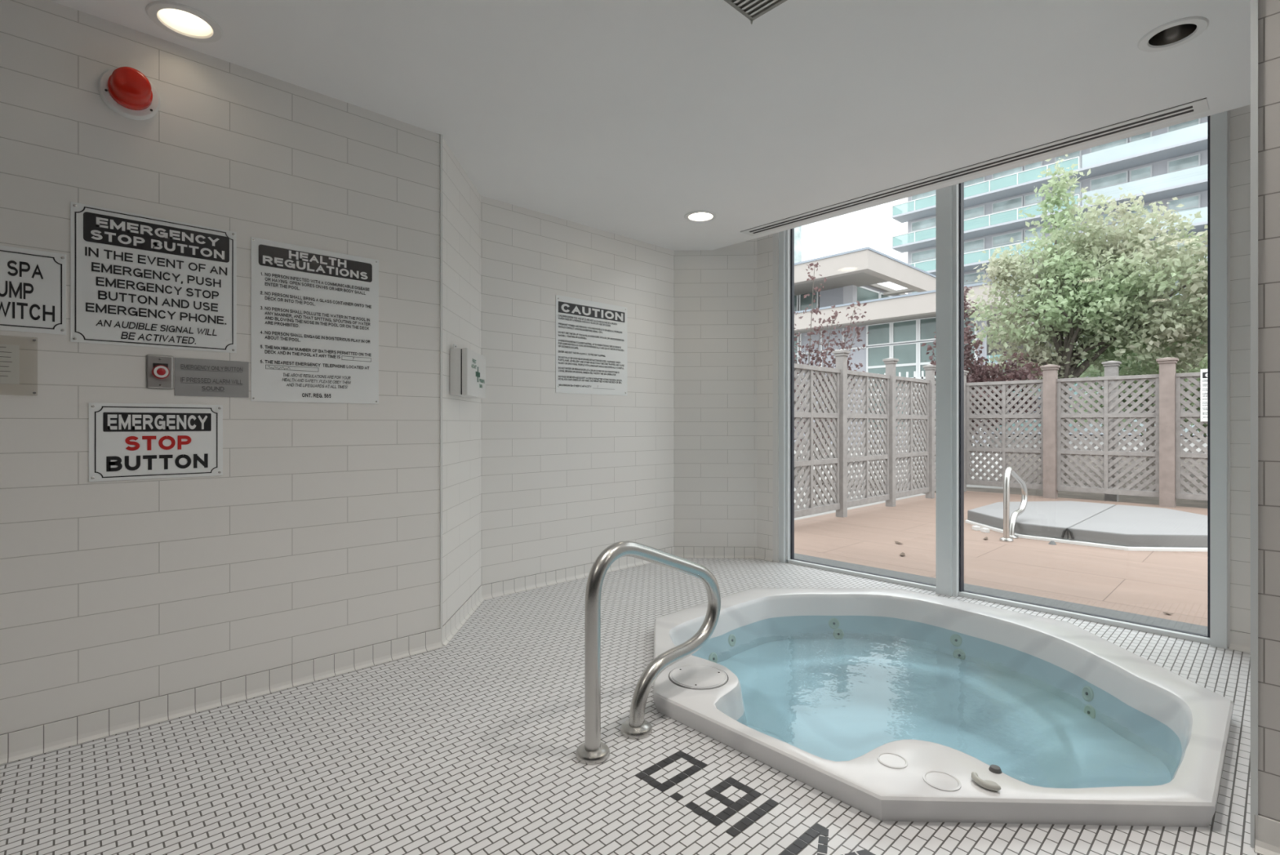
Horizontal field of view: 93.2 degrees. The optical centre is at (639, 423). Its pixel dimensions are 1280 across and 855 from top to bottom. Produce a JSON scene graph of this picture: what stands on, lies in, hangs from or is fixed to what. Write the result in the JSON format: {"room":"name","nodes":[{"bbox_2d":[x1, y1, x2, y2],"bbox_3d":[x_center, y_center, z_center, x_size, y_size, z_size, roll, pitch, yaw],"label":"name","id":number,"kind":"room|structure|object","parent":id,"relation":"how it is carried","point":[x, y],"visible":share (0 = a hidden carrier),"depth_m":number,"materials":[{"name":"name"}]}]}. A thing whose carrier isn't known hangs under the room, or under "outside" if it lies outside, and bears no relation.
{"room":"indoor hot tub room","nodes":[
{"label":"indoor hot tub room","id":0,"kind":"room"},
{"bbox_2d":[0,0,439,734],"bbox_3d":[-2.865,-0.300,1.030,5.243,2.640,0.120,0,0,-43],"label":"wall","id":1,"kind":"structure","parent":0,"point":[317,535],"depth_m":2.18,"materials":[{"name":"tile"}]},
{"bbox_2d":[0,334,35,395],"bbox_3d":[-1.952,-0.178,1.800,0.228,0.180,0.014,0,0,-43],"label":"paper holder","id":2,"kind":"object","parent":1,"relation":"attached to","point":[9,353],"visible":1,"depth_m":1.84,"materials":[{"name":"beige paper"}]},
{"bbox_2d":[0,346,12,376],"bbox_3d":[-1.957,-0.189,1.802,0.123,0.089,0.001,0,0,-43],"label":"print","id":3,"kind":"object","parent":2,"relation":"attached to","point":[4,347],"depth_m":1.83},
{"bbox_2d":[0,244,66,334],"bbox_3d":[-1.923,-0.412,1.831,0.272,0.256,0.005,0,0,-43],"label":"sign","id":4,"kind":"object","parent":1,"relation":"attached to","point":[33,282],"visible":1,"depth_m":1.87,"materials":[{"name":"white plastic"}]},
{"bbox_2d":[97,66,159,119],"bbox_3d":[-1.675,-1.105,1.992,0.160,0.160,0.114,0,0,-43],"label":"fire alarm strobe","id":5,"kind":"object","parent":1,"relation":"attached to","point":[126,91],"visible":1,"depth_m":1.98,"materials":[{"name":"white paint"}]},
{"bbox_2d":[70,201,236,352],"bbox_3d":[-1.655,-0.486,2.085,0.447,0.447,0.005,0,0,-43],"label":"sign","id":6,"kind":"object","parent":1,"relation":"attached to","point":[136,279],"visible":1,"depth_m":2.06,"materials":[{"name":"white plastic"}]},
{"bbox_2d":[88,402,222,481],"bbox_3d":[-1.654,0.059,2.085,0.362,0.257,0.005,0,0,-43],"label":"sign","id":7,"kind":"object","parent":1,"relation":"attached to","point":[127,441],"visible":1,"depth_m":2.07,"materials":[{"name":"white plastic"}]},
{"bbox_2d":[146,354,173,388],"bbox_3d":[-1.645,-0.179,2.076,0.073,0.115,0.032,0,0,-43],"label":"button","id":8,"kind":"object","parent":1,"relation":"attached to","point":[159,368],"visible":1,"depth_m":2.08,"materials":[{"name":"silver metal"}]},
{"bbox_2d":[174,357,248,397],"bbox_3d":[-1.544,-0.167,2.189,0.221,0.133,0.004,0,0,-43],"label":"plaque","id":9,"kind":"object","parent":1,"relation":"attached to","point":[193,376],"visible":1,"depth_m":2.19,"materials":[{"name":"grey metal"}]},
{"bbox_2d":[0,627,443,764],"bbox_3d":[-2.816,0.979,0.978,5.243,0.083,0.025,0,0,-43],"label":"baseboard","id":10,"kind":"structure","parent":1,"relation":"attached to","point":[37,740],"depth_m":2.15,"materials":[{"name":"tile"}]},
{"bbox_2d":[250,236,378,404],"bbox_3d":[-1.288,-0.394,2.430,0.468,0.616,0.005,0,0,-43],"label":"sign","id":11,"kind":"object","parent":1,"relation":"attached to","point":[314,313],"visible":1,"depth_m":2.41,"materials":[{"name":"white plastic"}]},
{"bbox_2d":[440,134,442,627],"bbox_3d":[-0.915,-0.197,2.785,0.010,2.267,0.010,0,0,-43],"label":"trim","id":12,"kind":"structure","parent":1,"relation":"attached to","point":[441,135],"depth_m":2.78,"materials":[{"name":"white paint"}]},
{"bbox_2d":[442,137,480,625],"bbox_3d":[-0.981,-0.300,3.154,0.120,2.640,0.740,0,0,-1],"label":"wall","id":13,"kind":"structure","parent":0,"point":[461,201],"depth_m":3.10,"materials":[{"name":"tile"}]},
{"bbox_2d":[440,585,484,645],"bbox_3d":[-0.909,0.979,3.155,0.025,0.083,0.740,0,0,-1],"label":"baseboard","id":14,"kind":"structure","parent":13,"relation":"attached to","point":[450,628],"depth_m":3.08,"materials":[{"name":"tile"}]},
{"bbox_2d":[449,343,485,398],"bbox_3d":[-0.876,-0.264,3.103,0.087,0.249,0.377,0,0,-1],"label":"box","id":15,"kind":"object","parent":13,"relation":"attached to","point":[467,366],"visible":1,"depth_m":2.93,"materials":[{"name":"white paint"}]},
{"bbox_2d":[480,195,673,585],"bbox_3d":[-0.374,-0.300,4.127,1.629,2.640,0.120,0,0,-43],"label":"wall","id":16,"kind":"structure","parent":0,"point":[566,477],"depth_m":3.92,"materials":[{"name":"tile"}]},
{"bbox_2d":[481,546,674,599],"bbox_3d":[-0.325,0.979,4.074,1.629,0.083,0.025,0,0,-43],"label":"baseboard","id":17,"kind":"structure","parent":16,"relation":"attached to","point":[495,589],"depth_m":3.85,"materials":[{"name":"tile"}]},
{"bbox_2d":[555,294,627,395],"bbox_3d":[-0.315,-0.516,4.096,0.618,0.628,0.005,0,0,-43],"label":"caution sign","id":18,"kind":"object","parent":16,"relation":"attached to","point":[592,336],"visible":1,"depth_m":4.08,"materials":[{"name":"white plastic"}]},
{"bbox_2d":[0,557,1261,854],"bbox_3d":[-0.047,1.020,-0.045,7.870,0.001,6.400,0,0,-43],"label":"floor","id":19,"kind":"structure","parent":0,"point":[467,745],"depth_m":1.77,"materials":[{"name":"tile"}]},
{"bbox_2d":[575,541,720,764],"bbox_3d":[0.047,0.700,2.074,0.107,0.640,0.677,0,0,42],"label":"grab rail","id":20,"kind":"object","parent":19,"relation":"on","point":[593,751],"visible":1,"depth_m":1.96,"materials":[{"name":"silver metal"}]},
{"bbox_2d":[635,750,875,854],"bbox_3d":[0.276,1.020,1.593,0.194,0.002,0.637,0,0,-43],"label":"depth marking","id":21,"kind":"object","parent":19,"relation":"on","point":[821,830],"visible":1,"depth_m":1.62,"materials":[{"name":"black tile"}]},
{"bbox_2d":[653,586,1233,826],"bbox_3d":[1.058,1.173,2.529,2.000,0.483,2.000,0,0,-43],"label":"tub","id":22,"kind":"object","parent":19,"relation":"in","point":[891,704],"visible":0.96,"depth_m":2.55,"materials":[{"name":"white plastic"}]},
{"bbox_2d":[48,0,1250,250],"bbox_3d":[0.018,-1.475,0.017,8.050,0.290,6.400,0,0,-43],"label":"ceiling","id":23,"kind":"structure","parent":0,"point":[628,118],"depth_m":2.35,"materials":[{"name":"paint"}]},
{"bbox_2d":[146,0,222,42],"bbox_3d":[-1.504,-1.376,2.004,0.204,0.104,0.204,0,0,-43],"label":"ceiling lamp","id":24,"kind":"object","parent":23,"relation":"attached to","point":[194,25],"visible":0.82,"depth_m":2.04,"materials":[{"name":"white paint"}]},
{"bbox_2d":[684,210,717,222],"bbox_3d":[0.388,-1.376,3.871,0.210,0.104,0.210,0,0,-43],"label":"ceiling lamp","id":25,"kind":"object","parent":23,"relation":"attached to","point":[695,215],"visible":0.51,"depth_m":3.92,"materials":[{"name":"white paint"}]},
{"bbox_2d":[724,0,786,24],"bbox_3d":[0.360,-1.319,1.776,0.300,0.022,0.301,0,0,-43],"label":"ceiling vent","id":26,"kind":"object","parent":23,"relation":"in","point":[752,10],"visible":1,"depth_m":1.92,"materials":[{"name":"metal"}]},
{"bbox_2d":[740,97,1208,235],"bbox_3d":[1.548,-1.328,3.369,0.135,0.004,2.356,0,0,-43],"label":"ceiling vent","id":27,"kind":"object","parent":23,"relation":"in","point":[1201,105],"visible":1,"depth_m":3.05,"materials":[{"name":"white metal"}]},
{"bbox_2d":[1137,16,1208,52],"bbox_3d":[1.817,-1.376,2.067,0.184,0.104,0.184,0,0,-43],"label":"ceiling lamp","id":28,"kind":"object","parent":23,"relation":"attached to","point":[1176,33],"visible":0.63,"depth_m":2.09,"materials":[{"name":"metal"}]},
{"bbox_2d":[673,238,756,546],"bbox_3d":[0.578,-0.300,4.689,0.633,2.640,0.120,0,0,2],"label":"wall","id":29,"kind":"structure","parent":0,"point":[715,291],"depth_m":4.63,"materials":[{"name":"tile"}]},
{"bbox_2d":[674,546,756,558],"bbox_3d":[0.575,0.979,4.616,0.633,0.083,0.025,0,0,2],"label":"baseboard","id":30,"kind":"structure","parent":29,"relation":"attached to","point":[681,551],"depth_m":4.62,"materials":[{"name":"tile"}]},
{"bbox_2d":[756,233,773,549],"bbox_3d":[0.986,-0.300,4.604,0.120,2.640,0.148,0,0,-43],"label":"wall","id":31,"kind":"structure","parent":0,"point":[765,243],"depth_m":4.56,"materials":[{"name":"tile"}]},
{"bbox_2d":[755,546,773,561],"bbox_3d":[0.933,0.979,4.555,0.025,0.083,0.146,0,0,-43],"label":"baseboard","id":32,"kind":"structure","parent":31,"relation":"attached to","point":[762,553],"depth_m":4.55,"materials":[{"name":"tile"}]},
{"bbox_2d":[773,232,778,561],"bbox_3d":[1.024,-0.300,4.509,0.054,2.640,0.046,0,0,-43],"label":"trim","id":33,"kind":"structure","parent":31,"relation":"attached to","point":[775,236],"depth_m":4.49,"materials":[{"name":"white paint"}]},
{"bbox_2d":[1228,629,1250,653],"bbox_3d":[2.719,0.979,2.710,0.025,0.083,0.122,0,0,-43],"label":"baseboard","id":34,"kind":"structure","parent":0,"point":[1239,641],"depth_m":2.73,"materials":[{"name":"tile"}]},
{"bbox_2d":[1230,104,1250,633],"bbox_3d":[2.772,-0.300,2.759,0.120,2.640,0.122,0,0,-43],"label":"wall","id":35,"kind":"structure","parent":0,"point":[1240,117],"depth_m":2.73,"materials":[{"name":"tile"}]},
{"bbox_2d":[1226,110,1230,648],"bbox_3d":[2.694,-0.300,2.768,0.042,2.640,0.009,0,0,-43],"label":"trim","id":36,"kind":"structure","parent":35,"relation":"attached to","point":[1228,111],"depth_m":2.76,"materials":[{"name":"white paint"}]},
{"bbox_2d":[1257,0,1279,821],"bbox_3d":[3.312,-0.300,0.954,1.970,2.640,3.246,0,0,-43],"label":"wall","id":37,"kind":"structure","parent":0,"point":[1268,11],"depth_m":1.44,"materials":[{"name":"beige tile"}]},
{"bbox_2d":[1250,0,1257,848],"bbox_3d":[1.484,-0.155,1.463,0.017,2.350,0.013,0,0,-43],"label":"trim","id":38,"kind":"structure","parent":37,"relation":"attached to","point":[1254,3],"depth_m":1.46,"materials":[{"name":"white"}]},
{"bbox_2d":[1253,813,1279,854],"bbox_3d":[2.586,0.979,0.270,0.025,0.083,3.246,0,0,-43],"label":"baseboard","id":39,"kind":"structure","parent":37,"relation":"attached to","point":[1267,842],"depth_m":1.44,"materials":[{"name":"tile"}]},
{"bbox_3d":[1.894,-1.580,3.706,0.160,0.080,2.704,0,0,-43],"label":"wall","id":40,"kind":"structure","parent":0,"visible":0},
{"bbox_2d":[778,111,1226,648],"bbox_3d":[1.885,-0.260,3.650,0.150,2.560,2.384,0,0,-43],"label":"window","id":41,"kind":"structure","parent":40,"relation":"in","point":[949,200],"depth_m":3.60,"materials":[{"name":"white paint"}]},
{"bbox_2d":[794,552,1207,635],"bbox_3d":[1.928,1.058,3.809,0.290,0.084,2.900,0,0,-43],"label":"sill","id":42,"kind":"structure","parent":41,"relation":"attached to","point":[1184,626],"depth_m":3.52,"materials":[{"name":"metal"}]},
{"label":"outside","id":43,"kind":"structure","parent":0,"visible":0},
{"bbox_2d":[794,435,1207,519],"bbox_3d":[24.547,1.170,64.354,116.000,0.100,220.000,0,0,-43],"label":"ground","id":44,"kind":"structure","parent":43,"point":[1080,442],"depth_m":15.36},
{"bbox_2d":[794,226,801,262],"bbox_3d":[17.210,-18.930,101.375,3.900,40.100,20.050,0,0,-43],"label":"tower","id":45,"kind":"structure","parent":44,"relation":"on","point":[797,231],"depth_m":94.75,"materials":[{"name":"teal glass"}]},
{"bbox_2d":[794,261,870,484],"bbox_3d":[3.094,-0.930,10.929,1.272,4.111,2.136,0,0,-43],"label":"shrub","id":46,"kind":"object","parent":44,"relation":"on","point":[815,311],"visible":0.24,"depth_m":10.81,"materials":[{"name":"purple plant"}]},
{"bbox_2d":[868,370,991,471],"bbox_3d":[7.097,-0.105,15.070,0.040,2.450,3.000,0,0,-43],"label":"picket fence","id":47,"kind":"object","parent":44,"relation":"on","point":[922,377],"visible":0.12,"depth_m":15.23,"materials":[{"name":"white"}]},
{"bbox_2d":[794,246,1079,445],"bbox_3d":[15.018,-4.010,43.591,22.350,10.260,25.150,0,0,-43],"label":"pavilion building","id":48,"kind":"structure","parent":44,"relation":"on","point":[900,322],"depth_m":32.42,"materials":[{"name":"beige paint"}]},
{"bbox_2d":[913,280,1047,441],"bbox_3d":[5.844,-0.772,10.561,2.243,3.790,1.719,0,0,31],"label":"shrub","id":49,"kind":"object","parent":44,"relation":"on","point":[978,372],"visible":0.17,"depth_m":10.37,"materials":[{"name":"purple plant"}]},
{"bbox_2d":[794,490,1207,626],"bbox_3d":[5.143,1.050,4.881,5.860,0.060,7.050,0,0,-43],"label":"patio","id":50,"kind":"structure","parent":44,"relation":"on","point":[1153,584],"depth_m":4.55,"materials":[{"name":"beige concrete"}]},
{"bbox_2d":[832,349,850,517],"bbox_3d":[2.225,0.126,6.686,0.144,1.908,0.144,0,0,-43],"label":"fence post","id":51,"kind":"object","parent":50,"relation":"on","point":[841,355],"visible":0.84,"depth_m":6.65,"materials":[{"name":"grey wood"}]},
{"bbox_2d":[847,369,889,507],"bbox_3d":[2.657,0.165,7.121,1.131,1.540,0.068,0,0,-43],"label":"lattice fence","id":52,"kind":"object","parent":51,"relation":"attached to","point":[866,456],"visible":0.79,"depth_m":7.10,"materials":[{"name":"grey wood"}]},
{"bbox_2d":[882,357,898,506],"bbox_3d":[3.117,0.126,7.526,0.144,1.908,0.144,0,0,-43],"label":"fence post","id":53,"kind":"object","parent":50,"relation":"on","point":[890,362],"visible":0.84,"depth_m":7.48,"materials":[{"name":"grey wood"}]},
{"bbox_2d":[895,375,929,498],"bbox_3d":[3.549,0.165,7.961,1.131,1.540,0.068,0,0,-43],"label":"lattice fence","id":54,"kind":"object","parent":53,"relation":"attached to","point":[911,416],"visible":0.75,"depth_m":7.96,"materials":[{"name":"grey wood"}]},
{"bbox_2d":[922,364,935,497],"bbox_3d":[4.008,0.126,8.367,0.144,1.908,0.144,0,0,-43],"label":"fence post","id":55,"kind":"object","parent":50,"relation":"on","point":[930,369],"visible":0.65,"depth_m":8.32,"materials":[{"name":"grey wood"}]},
{"bbox_2d":[934,380,935,490],"bbox_3d":[4.440,0.165,8.801,1.131,1.540,0.068,0,0,-43],"label":"lattice fence","id":56,"kind":"object","parent":55,"relation":"attached to","point":[935,380],"visible":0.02,"depth_m":8.51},
{"bbox_2d":[964,369,968,491],"bbox_3d":[4.900,0.126,9.207,0.144,1.908,0.144,0,0,-43],"label":"fence post","id":57,"kind":"object","parent":50,"relation":"on","point":[966,372],"visible":0.35,"depth_m":9.17,"materials":[{"name":"wood"}]},
{"bbox_2d":[999,466,1027,542],"bbox_3d":[3.399,0.700,5.506,0.107,0.640,0.677,0,0,42],"label":"grab rail","id":58,"kind":"object","parent":50,"relation":"on","point":[1009,524],"visible":1,"depth_m":5.32,"materials":[{"name":"silver metal"}]},
{"bbox_2d":[1040,364,1060,498],"bbox_3d":[5.685,0.126,8.387,0.196,1.908,0.196,0,0,-43],"label":"fence post","id":59,"kind":"object","parent":50,"relation":"on","point":[1050,371],"visible":0.86,"depth_m":8.33,"materials":[{"name":"brown wood"}]},
{"bbox_2d":[965,379,1043,489],"bbox_3d":[5.317,0.145,8.837,0.068,1.540,1.014,0,0,-43],"label":"lattice fence","id":60,"kind":"object","parent":59,"relation":"attached to","point":[1002,446],"visible":0.9,"depth_m":8.81,"materials":[{"name":"grey wood"}]},
{"bbox_2d":[1056,373,1159,497],"bbox_3d":[6.136,0.145,7.967,0.068,1.540,1.084,0,0,-43],"label":"lattice fence","id":61,"kind":"object","parent":59,"relation":"attached to","point":[1105,412],"visible":0.98,"depth_m":7.94,"materials":[{"name":"grey wood"}]},
{"bbox_2d":[1048,540,1056,544],"bbox_3d":[3.506,1.004,5.145,0.060,0.030,0.060,0,0,-43],"label":"anchor","id":62,"kind":"object","parent":50,"relation":"on","point":[1051,542],"visible":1,"depth_m":5.13,"materials":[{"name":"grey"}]},
{"bbox_2d":[964,519,1207,551],"bbox_3d":[4.474,1.002,5.951,2.249,0.035,2.046,0,0,-43],"label":"tub","id":63,"kind":"object","parent":50,"relation":"on","point":[984,528],"visible":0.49,"depth_m":5.07,"materials":[{"name":"white paint"}]},
{"bbox_2d":[967,500,1207,546],"bbox_3d":[4.474,0.937,5.931,2.232,0.102,1.976,0,0,-43],"label":"spa cover","id":64,"kind":"object","parent":63,"relation":"on","point":[1098,522],"visible":0.94,"depth_m":5.48,"materials":[{"name":"grey plastic"}]},
{"bbox_2d":[1155,356,1178,507],"bbox_3d":[6.529,0.126,7.492,0.196,1.908,0.196,0,0,-43],"label":"fence post","id":65,"kind":"object","parent":50,"relation":"on","point":[1166,365],"visible":0.84,"depth_m":7.44,"materials":[{"name":"brown wood"}]},
{"bbox_2d":[1175,372,1207,500],"bbox_3d":[6.980,0.145,7.072,0.068,1.540,1.084,0,0,-43],"label":"lattice fence","id":66,"kind":"object","parent":65,"relation":"attached to","point":[1181,455],"visible":0.35,"depth_m":7.37,"materials":[{"name":"grey wood"}]},
{"bbox_2d":[1200,368,1207,421],"bbox_3d":[6.948,-0.346,7.051,0.005,0.628,0.618,0,0,-43],"label":"caution sign","id":67,"kind":"object","parent":66,"relation":"attached to","point":[1203,371],"visible":0.1,"depth_m":7.25,"materials":[{"name":"white plastic"}]},
{"bbox_2d":[816,453,1207,508],"bbox_3d":[15.536,1.095,11.961,18.980,0.050,20.100,0,0,-43],"label":"planting bed","id":68,"kind":"object","parent":44,"relation":"on","point":[1064,494],"depth_m":9.79,"materials":[{"name":"plant"}]},
{"bbox_2d":[964,154,1207,483],"bbox_3d":[8.139,-1.898,10.787,4.415,6.046,3.042,0,0,40],"label":"maple tree","id":69,"kind":"object","parent":68,"relation":"on","point":[1091,281],"visible":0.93,"depth_m":10.41,"materials":[{"name":"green plant"}]},
{"bbox_2d":[1101,360,1121,501],"bbox_3d":[6.560,0.099,8.422,0.192,1.963,0.192,0,0,-43],"label":"fence post","id":70,"kind":"object","parent":68,"relation":"on","point":[1111,367],"visible":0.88,"depth_m":8.36,"materials":[{"name":"grey wood"}]},
{"bbox_2d":[1069,280,1207,475],"bbox_3d":[11.002,-0.897,12.415,2.800,4.044,4.502,0,0,-43],"label":"tree","id":71,"kind":"object","parent":68,"relation":"on","point":[1090,374],"visible":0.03,"depth_m":12.85,"materials":[{"name":"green plant"}]},
{"bbox_2d":[1163,224,1207,337],"bbox_3d":[9.462,-1.852,8.730,1.843,5.952,2.686,0,0,-32],"label":"tree","id":72,"kind":"object","parent":68,"relation":"on","point":[1197,285],"visible":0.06,"depth_m":9.36,"materials":[{"name":"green plant"}]},
{"bbox_2d":[1176,353,1207,435],"bbox_3d":[7.949,-0.008,8.100,1.373,2.262,1.571,0,0,-43],"label":"shrub","id":73,"kind":"object","parent":68,"relation":"on","point":[1205,359],"visible":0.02,"depth_m":8.33,"materials":[{"name":"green plant"}]},
{"bbox_2d":[892,115,1207,439],"bbox_3d":[45.852,-15.885,53.411,20.000,34.010,38.850,0,0,-43],"label":"apartment tower","id":74,"kind":"structure","parent":44,"relation":"on","point":[1169,162],"depth_m":50.70,"materials":[{"name":"grey concrete"}]},
{"bbox_3d":[1.334,0.126,5.846,0.144,1.908,0.144,0,0,-43],"label":"fence post","id":75,"kind":"object","parent":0,"visible":0},
{"bbox_2d":[794,363,840,517],"bbox_3d":[1.766,0.165,6.281,1.131,1.540,0.068,0,0,-43],"label":"lattice fence","id":76,"kind":"object","parent":75,"relation":"attached to","point":[811,508],"visible":0.71,"depth_m":6.36,"materials":[{"name":"grey wood"}]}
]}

